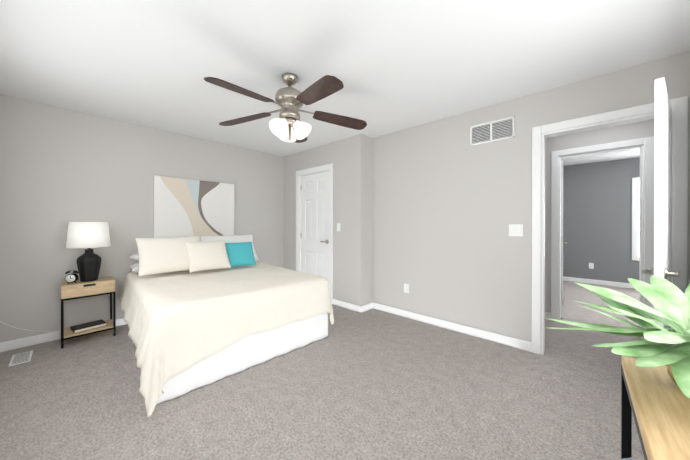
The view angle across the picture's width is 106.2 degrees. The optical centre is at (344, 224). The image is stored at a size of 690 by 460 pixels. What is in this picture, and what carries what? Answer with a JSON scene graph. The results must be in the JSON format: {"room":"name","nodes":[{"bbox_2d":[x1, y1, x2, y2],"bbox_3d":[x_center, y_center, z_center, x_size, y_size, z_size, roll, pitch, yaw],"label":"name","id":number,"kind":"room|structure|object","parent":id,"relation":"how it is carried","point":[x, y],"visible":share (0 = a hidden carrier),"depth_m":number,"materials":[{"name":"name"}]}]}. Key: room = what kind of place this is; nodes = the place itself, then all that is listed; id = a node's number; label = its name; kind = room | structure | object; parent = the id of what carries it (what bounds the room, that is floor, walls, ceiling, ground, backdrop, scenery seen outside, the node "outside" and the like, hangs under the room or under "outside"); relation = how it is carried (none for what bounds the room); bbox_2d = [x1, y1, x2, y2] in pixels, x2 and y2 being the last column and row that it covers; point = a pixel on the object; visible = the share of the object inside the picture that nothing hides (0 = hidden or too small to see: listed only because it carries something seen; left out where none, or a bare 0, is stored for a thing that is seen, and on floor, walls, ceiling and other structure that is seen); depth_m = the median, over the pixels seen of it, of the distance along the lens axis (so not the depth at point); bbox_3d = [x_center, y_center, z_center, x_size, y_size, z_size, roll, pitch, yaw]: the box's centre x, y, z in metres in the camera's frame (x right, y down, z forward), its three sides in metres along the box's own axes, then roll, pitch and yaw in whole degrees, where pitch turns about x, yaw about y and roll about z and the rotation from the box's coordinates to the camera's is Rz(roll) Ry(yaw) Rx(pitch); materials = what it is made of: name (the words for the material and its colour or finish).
{"room":"bedroom","nodes":[
{"label":"bedroom","id":0,"kind":"room"},
{"bbox_2d":[0,94,283,342],"bbox_3d":[-2.159,-0.012,3.731,0.120,2.440,3.710,0,0,43],"label":"wall","id":1,"kind":"structure","parent":0,"point":[61,168],"depth_m":2.86,"materials":[{"name":"grey paint"}]},
{"bbox_2d":[0,321,60,331],"bbox_3d":[-3.111,0.999,2.590,0.019,0.240,0.462,0,0,43],"label":"cord","id":2,"kind":"object","parent":1,"relation":"attached to","point":[28,330],"visible":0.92,"depth_m":2.57,"materials":[{"name":"white plastic"}]},
{"bbox_2d":[0,317,127,351],"bbox_3d":[-2.204,1.163,3.586,0.014,0.090,3.190,0,0,43],"label":"baseboard","id":3,"kind":"structure","parent":1,"relation":"attached to","point":[26,341],"depth_m":2.59,"materials":[{"name":"white wood"}]},
{"bbox_2d":[154,175,233,237],"bbox_3d":[-2.093,-0.217,3.683,0.035,0.810,1.030,0,0,43],"label":"picture","id":4,"kind":"object","parent":1,"relation":"attached to","point":[186,207],"visible":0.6,"depth_m":3.61,"materials":[{"name":"fabric"}]},
{"bbox_2d":[0,281,644,459],"bbox_3d":[1.459,1.259,3.295,7.000,0.100,8.200,0,0,43],"label":"floor","id":5,"kind":"structure","parent":0,"point":[372,384],"depth_m":1.77,"materials":[{"name":"carpet"}]},
{"bbox_2d":[8,350,32,366],"bbox_3d":[-2.917,1.207,2.333,0.280,0.007,0.120,0,0,43],"label":"floor vent","id":6,"kind":"object","parent":5,"relation":"in","point":[21,358],"visible":1,"depth_m":2.32,"materials":[{"name":"white plastic"}]},
{"bbox_2d":[61,276,115,347],"bbox_3d":[-2.737,0.908,2.764,0.300,0.605,0.400,0,0,43],"label":"nightstand","id":7,"kind":"object","parent":5,"relation":"on","point":[78,289],"visible":0.96,"depth_m":2.68,"materials":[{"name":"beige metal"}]},
{"bbox_2d":[65,270,78,283],"bbox_3d":[-2.774,0.537,2.626,0.100,0.141,0.048,0,0,-22],"label":"clock","id":8,"kind":"object","parent":7,"relation":"on","point":[72,277],"visible":1,"depth_m":2.61,"materials":[{"name":"black metal"}]},
{"bbox_2d":[66,222,110,281],"bbox_3d":[-2.741,0.292,2.773,0.340,0.625,0.340,0,0,43],"label":"lamp","id":9,"kind":"object","parent":7,"relation":"on","point":[89,235],"visible":1,"depth_m":2.69,"materials":[{"name":"black ceramic"}]},
{"bbox_2d":[118,234,333,416],"bbox_3d":[-1.362,0.677,2.872,1.659,1.058,2.074,0,0,-44],"label":"bed","id":10,"kind":"object","parent":5,"relation":"on","point":[200,311],"visible":1,"depth_m":2.24,"materials":[{"name":"white fabric"}]},
{"bbox_2d":[621,355,689,459],"bbox_3d":[0.529,0.830,0.114,0.435,0.775,1.660,0,0,43],"label":"console","id":11,"kind":"object","parent":5,"relation":"on","point":[655,400],"visible":1,"depth_m":0.64,"materials":[{"name":"brown wood"}]},
{"bbox_2d":[546,275,689,397],"bbox_3d":[0.870,0.288,0.689,0.528,0.302,0.559,0,0,43],"label":"plant","id":12,"kind":"object","parent":11,"relation":"on","point":[670,301],"visible":1,"depth_m":0.73,"materials":[{"name":"green plant"}]},
{"bbox_2d":[284,134,371,305],"bbox_3d":[-0.327,-0.014,4.282,1.830,2.440,0.380,0,0,43],"label":"wall","id":13,"kind":"structure","parent":0,"point":[351,158],"depth_m":3.70,"materials":[{"name":"grey paint"}]},
{"bbox_2d":[296,171,298,271],"bbox_3d":[-0.823,0.146,4.467,0.070,2.120,0.018,0,0,43],"label":"trim","id":14,"kind":"structure","parent":13,"relation":"attached to","point":[297,222],"depth_m":4.45,"materials":[{"name":"white wood"}]},
{"bbox_2d":[298,164,328,174],"bbox_3d":[-0.517,-0.878,4.184,0.760,0.070,0.018,0,0,43],"label":"trim","id":15,"kind":"structure","parent":13,"relation":"attached to","point":[314,169],"depth_m":4.16,"materials":[{"name":"white wood"}]},
{"bbox_2d":[299,169,328,271],"bbox_3d":[-0.484,0.181,4.236,0.742,2.050,0.100,0,0,43],"label":"door frame","id":16,"kind":"structure","parent":13,"relation":"attached to","point":[299,223],"depth_m":4.44,"materials":[{"name":"white wood"}]},
{"bbox_2d":[301,171,328,283],"bbox_3d":[-0.499,0.187,4.209,0.724,2.015,0.085,0,0,43],"label":"closet door","id":17,"kind":"structure","parent":13,"relation":"in","point":[315,224],"depth_m":4.20,"materials":[{"name":"white wood"}]},
{"bbox_2d":[329,163,332,303],"bbox_3d":[-0.212,0.147,3.906,0.070,2.120,0.018,0,0,43],"label":"trim","id":18,"kind":"structure","parent":13,"relation":"attached to","point":[331,228],"depth_m":3.89,"materials":[{"name":"white wood"}]},
{"bbox_2d":[333,299,361,312],"bbox_3d":[0.019,1.163,3.699,0.554,0.090,0.014,0,0,43],"label":"baseboard","id":19,"kind":"structure","parent":13,"relation":"attached to","point":[349,306],"depth_m":3.67,"materials":[{"name":"white wood"}]},
{"bbox_2d":[361,302,372,312],"bbox_3d":[0.311,1.163,3.617,0.014,0.090,0.260,0,0,43],"label":"baseboard","id":20,"kind":"structure","parent":13,"relation":"attached to","point":[368,306],"depth_m":3.61,"materials":[{"name":"white wood"}]},
{"bbox_2d":[0,0,689,165],"bbox_3d":[1.459,-1.281,3.288,7.000,0.100,8.200,0,0,43],"label":"ceiling","id":21,"kind":"structure","parent":0,"point":[395,65],"depth_m":1.87,"materials":[{"name":"white paint"}]},
{"bbox_2d":[204,73,366,142],"bbox_3d":[-0.465,-0.960,2.123,1.324,0.534,1.317,0,0,43],"label":"fan","id":22,"kind":"object","parent":21,"relation":"hanging from","point":[287,125],"visible":1,"depth_m":2.09,"materials":[{"name":"brown wood"}]},
{"bbox_2d":[372,56,671,342],"bbox_3d":[1.428,-0.010,2.845,2.700,2.440,0.120,0,0,43],"label":"wall","id":23,"kind":"structure","parent":0,"point":[450,204],"depth_m":2.82,"materials":[{"name":"grey paint"}]},
{"bbox_2d":[404,283,408,292],"bbox_3d":[0.795,0.829,3.340,0.072,0.116,0.010,0,0,43],"label":"electrical outlet","id":24,"kind":"object","parent":23,"relation":"attached to","point":[406,288],"visible":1,"depth_m":3.34,"materials":[{"name":"white plastic"}]},
{"bbox_2d":[373,302,531,351],"bbox_3d":[1.077,1.165,3.079,1.870,0.090,0.014,0,0,43],"label":"baseboard","id":25,"kind":"structure","parent":23,"relation":"attached to","point":[501,339],"depth_m":2.88,"materials":[{"name":"white wood"}]},
{"bbox_2d":[470,116,514,145],"bbox_3d":[1.512,-0.955,2.674,0.410,0.210,0.012,0,0,43],"label":"air vent","id":26,"kind":"object","parent":23,"relation":"in","point":[497,130],"visible":1,"depth_m":2.66,"materials":[{"name":"grey metal"}]},
{"bbox_2d":[509,224,522,235],"bbox_3d":[1.671,0.061,2.533,0.118,0.116,0.010,0,0,43],"label":"light switch","id":27,"kind":"object","parent":23,"relation":"attached to","point":[515,229],"visible":1,"depth_m":2.53,"materials":[{"name":"white plastic"}]},
{"bbox_2d":[532,96,687,354],"bbox_3d":[2.136,0.152,2.182,0.900,2.120,0.138,0,0,43],"label":"door frame","id":28,"kind":"structure","parent":23,"relation":"attached to","point":[680,185],"depth_m":2.11,"materials":[{"name":"white wood"}]},
{"bbox_2d":[545,119,653,312],"bbox_3d":[2.640,-0.011,3.306,3.720,2.440,0.120,0,0,43],"label":"wall","id":29,"kind":"structure","parent":0,"point":[629,131],"depth_m":3.14,"materials":[{"name":"grey paint"}]},
{"bbox_2d":[545,312,550,319],"bbox_3d":[1.947,1.163,3.855,1.760,0.090,0.014,0,0,43],"label":"baseboard","id":30,"kind":"structure","parent":29,"relation":"attached to","point":[547,314],"depth_m":3.28,"materials":[{"name":"white wood"}]},
{"bbox_2d":[551,151,558,320],"bbox_3d":[2.619,0.149,3.232,0.070,2.120,0.018,0,0,43],"label":"trim","id":31,"kind":"structure","parent":29,"relation":"attached to","point":[554,231],"depth_m":3.23,"materials":[{"name":"white wood"}]},
{"bbox_2d":[561,160,566,317],"bbox_3d":[2.972,0.189,3.557,0.135,2.015,0.664,0,0,40],"label":"door","id":32,"kind":"structure","parent":29,"relation":"in","point":[562,236],"depth_m":3.30,"materials":[{"name":"white wood"}]},
{"bbox_2d":[558,145,643,337],"bbox_3d":[2.949,0.185,3.022,0.700,2.050,0.120,0,0,43],"label":"door frame","id":33,"kind":"structure","parent":29,"relation":"attached to","point":[641,264],"depth_m":2.85,"materials":[{"name":"white wood"}]},
{"bbox_2d":[558,138,643,155],"bbox_3d":[2.902,-0.875,2.969,0.700,0.070,0.018,0,0,43],"label":"trim","id":34,"kind":"structure","parent":29,"relation":"attached to","point":[619,144],"depth_m":2.94,"materials":[{"name":"white wood"}]},
{"bbox_2d":[644,136,653,338],"bbox_3d":[3.186,0.150,2.711,0.070,2.120,0.018,0,0,43],"label":"trim","id":35,"kind":"structure","parent":29,"relation":"attached to","point":[648,203],"depth_m":2.71,"materials":[{"name":"white wood"}]},
{"bbox_2d":[563,157,639,282],"bbox_3d":[5.028,-0.016,5.253,4.000,2.440,0.120,0,0,43],"label":"wall","id":36,"kind":"structure","parent":0,"point":[597,214],"depth_m":5.14,"materials":[{"name":"grey paint"}]},
{"bbox_2d":[589,263,593,268],"bbox_3d":[4.969,0.844,5.221,0.072,0.116,0.010,0,0,43],"label":"electrical outlet","id":37,"kind":"object","parent":36,"relation":"attached to","point":[591,265],"visible":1,"depth_m":5.22,"materials":[{"name":"white plastic"}]},
{"bbox_2d":[563,276,634,288],"bbox_3d":[4.983,1.159,5.207,3.800,0.090,0.014,0,0,43],"label":"baseboard","id":38,"kind":"structure","parent":36,"relation":"attached to","point":[602,282],"depth_m":5.14,"materials":[{"name":"white wood"}]},
{"bbox_2d":[632,177,639,260],"bbox_3d":[5.787,-0.094,4.452,1.140,1.540,0.028,0,0,43],"label":"window","id":39,"kind":"structure","parent":36,"relation":"in","point":[635,215],"depth_m":4.80,"materials":[{"name":"white"}]},
{"bbox_2d":[671,51,689,284],"bbox_3d":[2.455,-0.007,1.900,0.090,2.440,0.120,0,0,43],"label":"wall","id":40,"kind":"structure","parent":0,"point":[680,74],"depth_m":1.85,"materials":[{"name":"grey paint"}]},
{"bbox_2d":[642,77,679,365],"bbox_3d":[2.054,0.194,1.667,0.744,2.015,0.135,0,0,-36],"label":"room door","id":41,"kind":"structure","parent":40,"relation":"in","point":[661,268],"depth_m":1.45,"materials":[{"name":"white wood"}]}
]}

